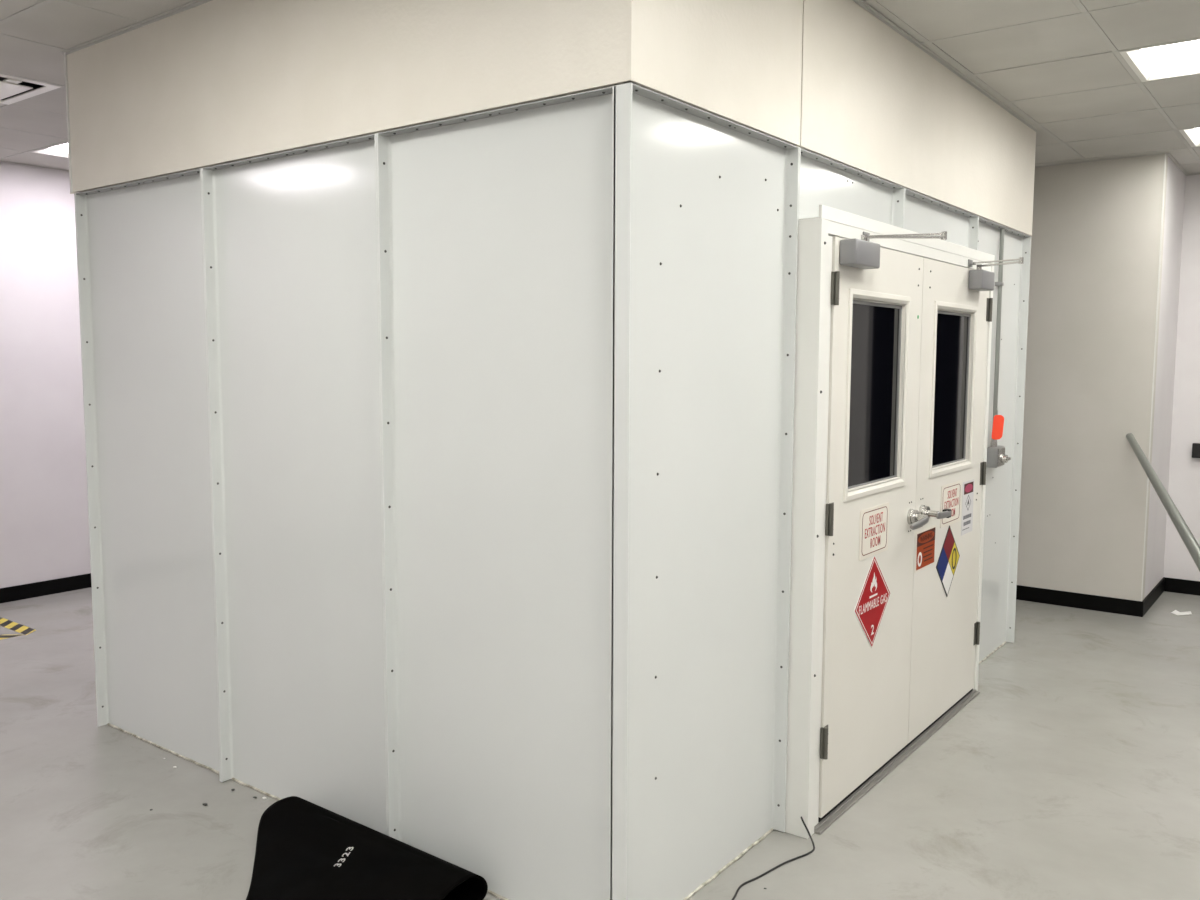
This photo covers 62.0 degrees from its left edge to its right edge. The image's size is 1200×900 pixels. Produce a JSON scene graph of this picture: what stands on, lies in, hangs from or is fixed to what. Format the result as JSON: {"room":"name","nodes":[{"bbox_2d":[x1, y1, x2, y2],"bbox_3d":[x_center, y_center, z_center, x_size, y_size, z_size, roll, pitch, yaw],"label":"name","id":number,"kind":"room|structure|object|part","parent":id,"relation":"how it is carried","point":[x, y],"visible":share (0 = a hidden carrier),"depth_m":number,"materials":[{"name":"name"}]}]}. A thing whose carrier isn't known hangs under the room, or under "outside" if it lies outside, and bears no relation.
{"room":"industrial laboratory room","nodes":[
{"label":"industrial laboratory room","id":0,"kind":"room"},
{"bbox_2d":[0,161,90,587],"bbox_3d":[-5.080,-0.408,5.716,0.100,3.164,12.050,4,7,37],"label":"wall","id":1,"kind":"structure","parent":0,"point":[44,520],"depth_m":7.09,"materials":[{"name":"white paint"}]},
{"bbox_2d":[0,160,68,170],"bbox_3d":[-5.027,-1.858,5.547,0.020,0.004,11.850,4,7,37],"label":"trim","id":2,"kind":"structure","parent":1,"relation":"attached to","point":[0,160],"depth_m":6.96,"materials":[{"name":"silver metal"}]},
{"bbox_2d":[0,573,90,602],"bbox_3d":[-5.041,1.118,5.822,0.012,0.105,11.850,4,7,37],"label":"baseboard","id":3,"kind":"structure","parent":1,"relation":"attached to","point":[31,590],"depth_m":7.19,"materials":[{"name":"black plastic"}]},
{"bbox_2d":[67,0,633,192],"bbox_3d":[-1.120,-1.357,3.505,3.026,0.604,0.030,4,7,37],"label":"wall","id":4,"kind":"structure","parent":0,"point":[214,82],"depth_m":3.39,"materials":[{"name":"beige paint"}]},
{"bbox_2d":[64,52,72,191],"bbox_3d":[-2.335,-1.442,4.415,0.013,0.608,0.038,4,7,37],"label":"trim","id":5,"kind":"structure","parent":4,"relation":"attached to","point":[65,55],"depth_m":4.40,"materials":[{"name":"white paint"}]},
{"bbox_2d":[628,0,632,80],"bbox_3d":[0.081,-1.269,2.587,0.012,0.604,0.009,4,7,37],"label":"trim","id":6,"kind":"structure","parent":4,"relation":"attached to","point":[630,2],"depth_m":2.60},
{"bbox_2d":[0,587,1199,899],"bbox_3d":[-0.168,1.518,2.769,11.700,0.100,13.000,4,7,37],"label":"floor","id":7,"kind":"structure","parent":0,"point":[1072,772],"depth_m":3.92,"materials":[{"name":"grey concrete"}]},
{"bbox_2d":[0,635,20,639],"bbox_3d":[-4.055,1.193,5.610,0.100,0.001,1.500,4,7,37],"label":"tape","id":8,"kind":"object","parent":7,"relation":"on","point":[1,636],"visible":1,"depth_m":6.13,"materials":[{"name":"yellow plastic"}]},
{"bbox_2d":[0,617,35,634],"bbox_3d":[-3.905,1.113,6.495,0.970,0.001,0.092,4,7,37],"label":"tape","id":9,"kind":"object","parent":7,"relation":"on","point":[14,626],"visible":1,"depth_m":6.35,"materials":[{"name":"yellow plastic"}]},
{"bbox_2d":[74,168,220,781],"bbox_3d":[-1.913,0.104,4.253,1.002,2.436,0.060,4,7,37],"label":"wall panel","id":10,"kind":"object","parent":7,"relation":"on","point":[140,247],"visible":0.98,"depth_m":4.28,"materials":[{"name":"grey metal"}]},
{"bbox_2d":[201,133,387,835],"bbox_3d":[-1.110,0.162,3.651,1.007,2.436,0.060,4,7,37],"label":"wall panel","id":11,"kind":"object","parent":7,"relation":"on","point":[290,238],"visible":0.8,"depth_m":3.66,"materials":[{"name":"grey metal"}]},
{"bbox_2d":[246,796,487,899],"bbox_3d":[-0.903,1.368,3.166,1.088,0.115,0.618,4,7,37],"label":"floor mat","id":12,"kind":"object","parent":7,"relation":"on","point":[306,850],"visible":1,"depth_m":3.24,"materials":[{"name":"black rubber"}]},
{"bbox_2d":[376,86,615,899],"bbox_3d":[-0.325,0.218,3.062,0.956,2.436,0.060,4,7,37],"label":"wall panel","id":13,"kind":"object","parent":7,"relation":"on","point":[495,226],"visible":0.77,"depth_m":3.06,"materials":[{"name":"grey metal"}]},
{"bbox_2d":[609,82,799,899],"bbox_3d":[0.354,0.214,3.139,0.060,2.436,0.999,4,7,37],"label":"wall panel","id":14,"kind":"object","parent":7,"relation":"on","point":[705,237],"visible":1,"depth_m":3.10,"materials":[{"name":"grey metal"}]},
{"bbox_2d":[732,816,814,899],"bbox_3d":[0.527,1.385,3.272,0.090,0.080,0.754,4,7,37],"label":"power cord","id":15,"kind":"object","parent":7,"relation":"on","point":[813,849],"visible":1,"depth_m":3.39,"materials":[{"name":"black plastic"}]},
{"bbox_2d":[785,205,994,838],"bbox_3d":[1.314,0.208,4.320,0.155,2.236,2.038,4,7,37],"label":"door frame","id":16,"kind":"structure","parent":7,"relation":"on","point":[815,234],"depth_m":3.54,"materials":[{"name":"white paint"}]},
{"bbox_2d":[818,231,946,821],"bbox_3d":[1.176,0.268,3.851,0.325,2.164,0.904,4,7,37],"label":"door","id":17,"kind":"structure","parent":16,"relation":"attached to","point":[876,291],"depth_m":3.87,"materials":[{"name":"white paint"}]},
{"bbox_2d":[854,555,889,647],"bbox_3d":[1.080,0.601,3.949,0.003,0.374,0.374,4,7,37],"label":"placard","id":18,"kind":"object","parent":17,"relation":"attached to","point":[874,595],"visible":1,"depth_m":3.94,"materials":[{"name":"red plastic"}]},
{"bbox_2d":[859,502,888,560],"bbox_3d":[1.077,0.317,3.918,0.004,0.194,0.292,4,7,37],"label":"room sign","id":19,"kind":"object","parent":17,"relation":"attached to","point":[874,521],"visible":1,"depth_m":3.91,"materials":[{"name":"white"}]},
{"bbox_3d":[1.092,-0.765,3.623,0.301,0.040,0.112,1,5,4],"label":"closer arm","id":20,"kind":"part","parent":17,"relation":"part of","materials":[{"name":"silver metal"}]},
{"bbox_3d":[1.344,0.284,4.213,0.074,0.068,0.068,4,7,37],"label":"lever handle","id":21,"kind":"part","parent":17,"relation":"part of","materials":[{"name":"silver metal"}]},
{"bbox_2d":[906,257,1023,746],"bbox_3d":[1.734,0.201,4.603,0.309,2.164,0.964,4,7,37],"label":"door","id":22,"kind":"structure","parent":16,"relation":"attached to","point":[957,306],"depth_m":4.64,"materials":[{"name":"white paint"}]},
{"bbox_2d":[915,525,935,572],"bbox_3d":[1.440,0.435,4.413,0.004,0.177,0.256,4,7,37],"label":"warning sign","id":23,"kind":"object","parent":22,"relation":"attached to","point":[926,538],"visible":1,"depth_m":4.41,"materials":[{"name":"orange plastic"}]},
{"bbox_3d":[1.428,0.274,4.323,0.074,0.068,0.068,4,7,37],"label":"lever handle","id":24,"kind":"part","parent":22,"relation":"part of","materials":[{"name":"silver metal"}]},
{"bbox_2d":[936,525,959,595],"bbox_3d":[1.632,0.522,4.678,0.003,0.340,0.340,4,7,37],"label":"diamond","id":25,"kind":"object","parent":22,"relation":"attached to","point":[949,556],"visible":1,"depth_m":4.67,"materials":[{"name":"multicoloured plastic"}]},
{"bbox_2d":[940,480,961,527],"bbox_3d":[1.639,0.251,4.661,0.004,0.194,0.287,4,7,37],"label":"room sign","id":26,"kind":"object","parent":22,"relation":"attached to","point":[950,493],"visible":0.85,"depth_m":4.67,"materials":[{"name":"white"}]},
{"bbox_2d":[961,479,973,535],"bbox_3d":[1.795,0.278,4.873,0.002,0.258,0.175,4,7,37],"label":"warning label","id":27,"kind":"object","parent":22,"relation":"attached to","point":[968,486],"visible":1,"depth_m":4.87,"materials":[{"name":"white paper"}]},
{"bbox_3d":[1.829,-0.850,4.570,0.049,0.040,0.274,-3,6,-29],"label":"closer arm","id":28,"kind":"part","parent":22,"relation":"part of","materials":[{"name":"silver metal"}]},
{"bbox_2d":[978,217,1030,663],"bbox_3d":[2.190,-0.002,5.567,0.060,2.436,1.022,4,7,37],"label":"wall panel","id":29,"kind":"object","parent":7,"relation":"on","point":[1003,483],"visible":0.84,"depth_m":5.83,"materials":[{"name":"grey metal"}]},
{"bbox_2d":[987,228,1010,467],"bbox_3d":[2.228,-0.559,5.512,0.098,1.312,0.140,4,7,37],"label":"conduit","id":30,"kind":"object","parent":29,"relation":"attached to","point":[996,457],"visible":0.96,"depth_m":5.51,"materials":[{"name":"grey metal"}]},
{"bbox_2d":[992,410,1003,439],"bbox_3d":[2.195,-0.145,5.489,0.054,0.171,0.106,4,7,37],"label":"tag","id":31,"kind":"object","parent":30,"relation":"hanging from","point":[998,420],"visible":1,"depth_m":5.47,"materials":[{"name":"red plastic"}]},
{"bbox_3d":[2.268,0.049,5.574,0.038,0.052,0.052,4,7,37],"label":"knob","id":32,"kind":"part","parent":30,"relation":"part of","materials":[{"name":"silver metal"}]},
{"bbox_2d":[1126,433,1199,570],"bbox_3d":[3.309,0.616,5.477,0.084,1.242,2.510,1,5,11],"label":"metal pole","id":33,"kind":"object","parent":7,"relation":"on","point":[1185,533],"visible":1,"depth_m":5.92,"materials":[{"name":"grey metal"}]},
{"bbox_2d":[1171,610,1191,615],"bbox_3d":[3.954,1.104,6.798,0.129,0.015,0.116,0,5,-6],"label":"paper scrap","id":34,"kind":"object","parent":7,"relation":"on","point":[1175,612],"visible":1,"depth_m":6.78,"materials":[{"name":"white paper"}]},
{"bbox_2d":[0,0,1199,173],"bbox_3d":[-0.157,-1.574,2.486,11.479,0.020,12.779,4,7,37],"label":"ceiling","id":35,"kind":"structure","parent":0,"point":[59,24],"depth_m":4.40,"materials":[{"name":"tile"}]},
{"bbox_2d":[0,0,1199,165],"bbox_3d":[-0.157,-1.565,2.487,11.500,0.005,12.800,4,7,37],"label":"grid","id":36,"kind":"object","parent":35,"relation":"attached to","point":[1078,3],"visible":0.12,"depth_m":4.58,"materials":[{"name":"silver metal"}]},
{"bbox_2d":[0,74,60,104],"bbox_3d":[-3.073,-1.835,4.876,0.588,0.114,0.588,4,7,37],"label":"air diffuser","id":37,"kind":"object","parent":36,"relation":"attached to","point":[13,89],"visible":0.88,"depth_m":4.98,"materials":[{"name":"white metal"}]},
{"bbox_2d":[32,143,68,157],"bbox_3d":[-3.070,-1.953,6.396,1.198,0.041,0.594,4,7,37],"label":"ceiling light","id":38,"kind":"object","parent":36,"relation":"attached to","point":[61,150],"visible":0.06,"depth_m":6.58,"materials":[{"name":"white plastic"}]},
{"bbox_2d":[48,143,67,151],"bbox_3d":[-3.070,-1.967,6.395,1.082,0.012,0.507,4,7,37],"label":"diffuser","id":39,"kind":"object","parent":38,"relation":"attached to","point":[60,148],"depth_m":6.55,"materials":[{"name":"white plastic"}]},
{"bbox_2d":[1119,39,1199,81],"bbox_3d":[2.904,-1.731,4.199,1.198,0.041,0.594,4,7,37],"label":"ceiling light","id":40,"kind":"object","parent":36,"relation":"attached to","point":[1180,59],"visible":0.77,"depth_m":4.53,"materials":[{"name":"white plastic"}]},
{"bbox_2d":[1140,40,1199,71],"bbox_3d":[2.904,-1.746,4.198,1.082,0.012,0.507,4,7,37],"label":"diffuser","id":41,"kind":"object","parent":40,"relation":"attached to","point":[1180,57],"depth_m":4.51,"materials":[{"name":"white plastic"}]},
{"bbox_2d":[1179,128,1199,146],"bbox_3d":[4.005,-1.861,5.655,1.198,0.041,0.594,4,7,37],"label":"ceiling light","id":42,"kind":"object","parent":36,"relation":"attached to","point":[1192,136],"visible":0.7,"depth_m":5.99,"materials":[{"name":"white plastic"}]},
{"bbox_2d":[624,0,1035,235],"bbox_3d":[1.296,-1.413,4.215,0.030,0.604,4.074,4,7,37],"label":"wall","id":43,"kind":"structure","parent":0,"point":[874,103],"depth_m":3.66,"materials":[{"name":"beige paint"}]},
{"bbox_2d":[61,0,1039,131],"bbox_3d":[0.099,-1.794,5.089,3.066,0.014,4.111,4,7,37],"label":"trim","id":44,"kind":"structure","parent":43,"relation":"attached to","point":[195,3],"depth_m":4.14,"materials":[{"name":"silver metal"}]},
{"bbox_2d":[798,148,904,228],"bbox_3d":[0.959,-0.940,3.836,0.060,0.261,0.998,4,7,37],"label":"wall panel","id":45,"kind":"object","parent":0,"point":[822,180],"visible":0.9,"depth_m":3.83,"materials":[{"name":"grey metal"}]},
{"bbox_2d":[904,188,978,249],"bbox_3d":[1.573,-1.013,4.647,0.060,0.261,1.038,4,7,37],"label":"wall panel","id":46,"kind":"object","parent":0,"point":[923,214],"visible":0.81,"depth_m":4.69,"materials":[{"name":"grey metal"}]},
{"bbox_2d":[1017,154,1167,600],"bbox_3d":[1.112,-0.643,8.522,6.405,3.164,0.100,4,7,37],"label":"wall","id":47,"kind":"structure","parent":0,"point":[1096,225],"depth_m":6.79,"materials":[{"name":"white paint"}]},
{"bbox_2d":[1016,585,1143,616],"bbox_3d":[1.083,0.884,8.610,6.405,0.105,0.012,4,7,37],"label":"baseboard","id":48,"kind":"structure","parent":47,"relation":"attached to","point":[1026,593],"depth_m":6.92,"materials":[{"name":"black plastic"}]},
{"bbox_2d":[1035,153,1165,167],"bbox_3d":[1.081,-2.093,8.341,6.405,0.004,0.020,4,7,37],"label":"trim","id":49,"kind":"structure","parent":47,"relation":"attached to","point":[1159,153],"depth_m":6.65,"materials":[{"name":"silver metal"}]},
{"bbox_2d":[1141,154,1165,600],"bbox_3d":[3.640,-0.446,6.568,0.007,2.944,0.007,4,7,37],"label":"trim","id":50,"kind":"structure","parent":47,"relation":"attached to","point":[1165,154],"depth_m":6.56,"materials":[{"name":"white paint"}]},
{"bbox_2d":[1144,157,1185,598],"bbox_3d":[3.946,-0.499,7.052,0.100,3.164,0.950,4,7,37],"label":"wall","id":51,"kind":"structure","parent":0,"point":[1175,189],"depth_m":6.95,"materials":[{"name":"white paint"}]},
{"bbox_2d":[1142,577,1164,615],"bbox_3d":[3.926,1.034,7.078,0.012,0.105,0.950,4,7,37],"label":"baseboard","id":52,"kind":"structure","parent":51,"relation":"attached to","point":[1150,599],"depth_m":7.04,"materials":[{"name":"black plastic"}]},
{"bbox_2d":[1166,153,1188,175],"bbox_3d":[3.939,-1.942,6.803,0.020,0.004,0.950,4,7,37],"label":"trim","id":53,"kind":"structure","parent":51,"relation":"attached to","point":[1169,155],"depth_m":6.76,"materials":[{"name":"silver metal"}]},
{"bbox_2d":[1163,173,1199,580],"bbox_3d":[6.277,-0.379,5.835,5.095,3.164,0.100,4,7,37],"label":"wall","id":54,"kind":"structure","parent":0,"point":[1184,470],"depth_m":7.28,"materials":[{"name":"white paint"}]},
{"bbox_2d":[1164,577,1199,595],"bbox_3d":[4.477,1.021,7.249,0.663,0.105,0.012,4,7,37],"label":"baseboard","id":55,"kind":"structure","parent":54,"relation":"attached to","point":[1191,587],"depth_m":7.37,"materials":[{"name":"black plastic"}]},
{"bbox_2d":[1192,443,1199,457],"bbox_3d":[4.354,0.005,7.229,0.112,0.106,0.050,4,7,37],"label":"wall box","id":56,"kind":"object","parent":54,"relation":"attached to","point":[1195,446],"visible":1,"depth_m":7.23,"materials":[{"name":"black plastic"}]}
]}

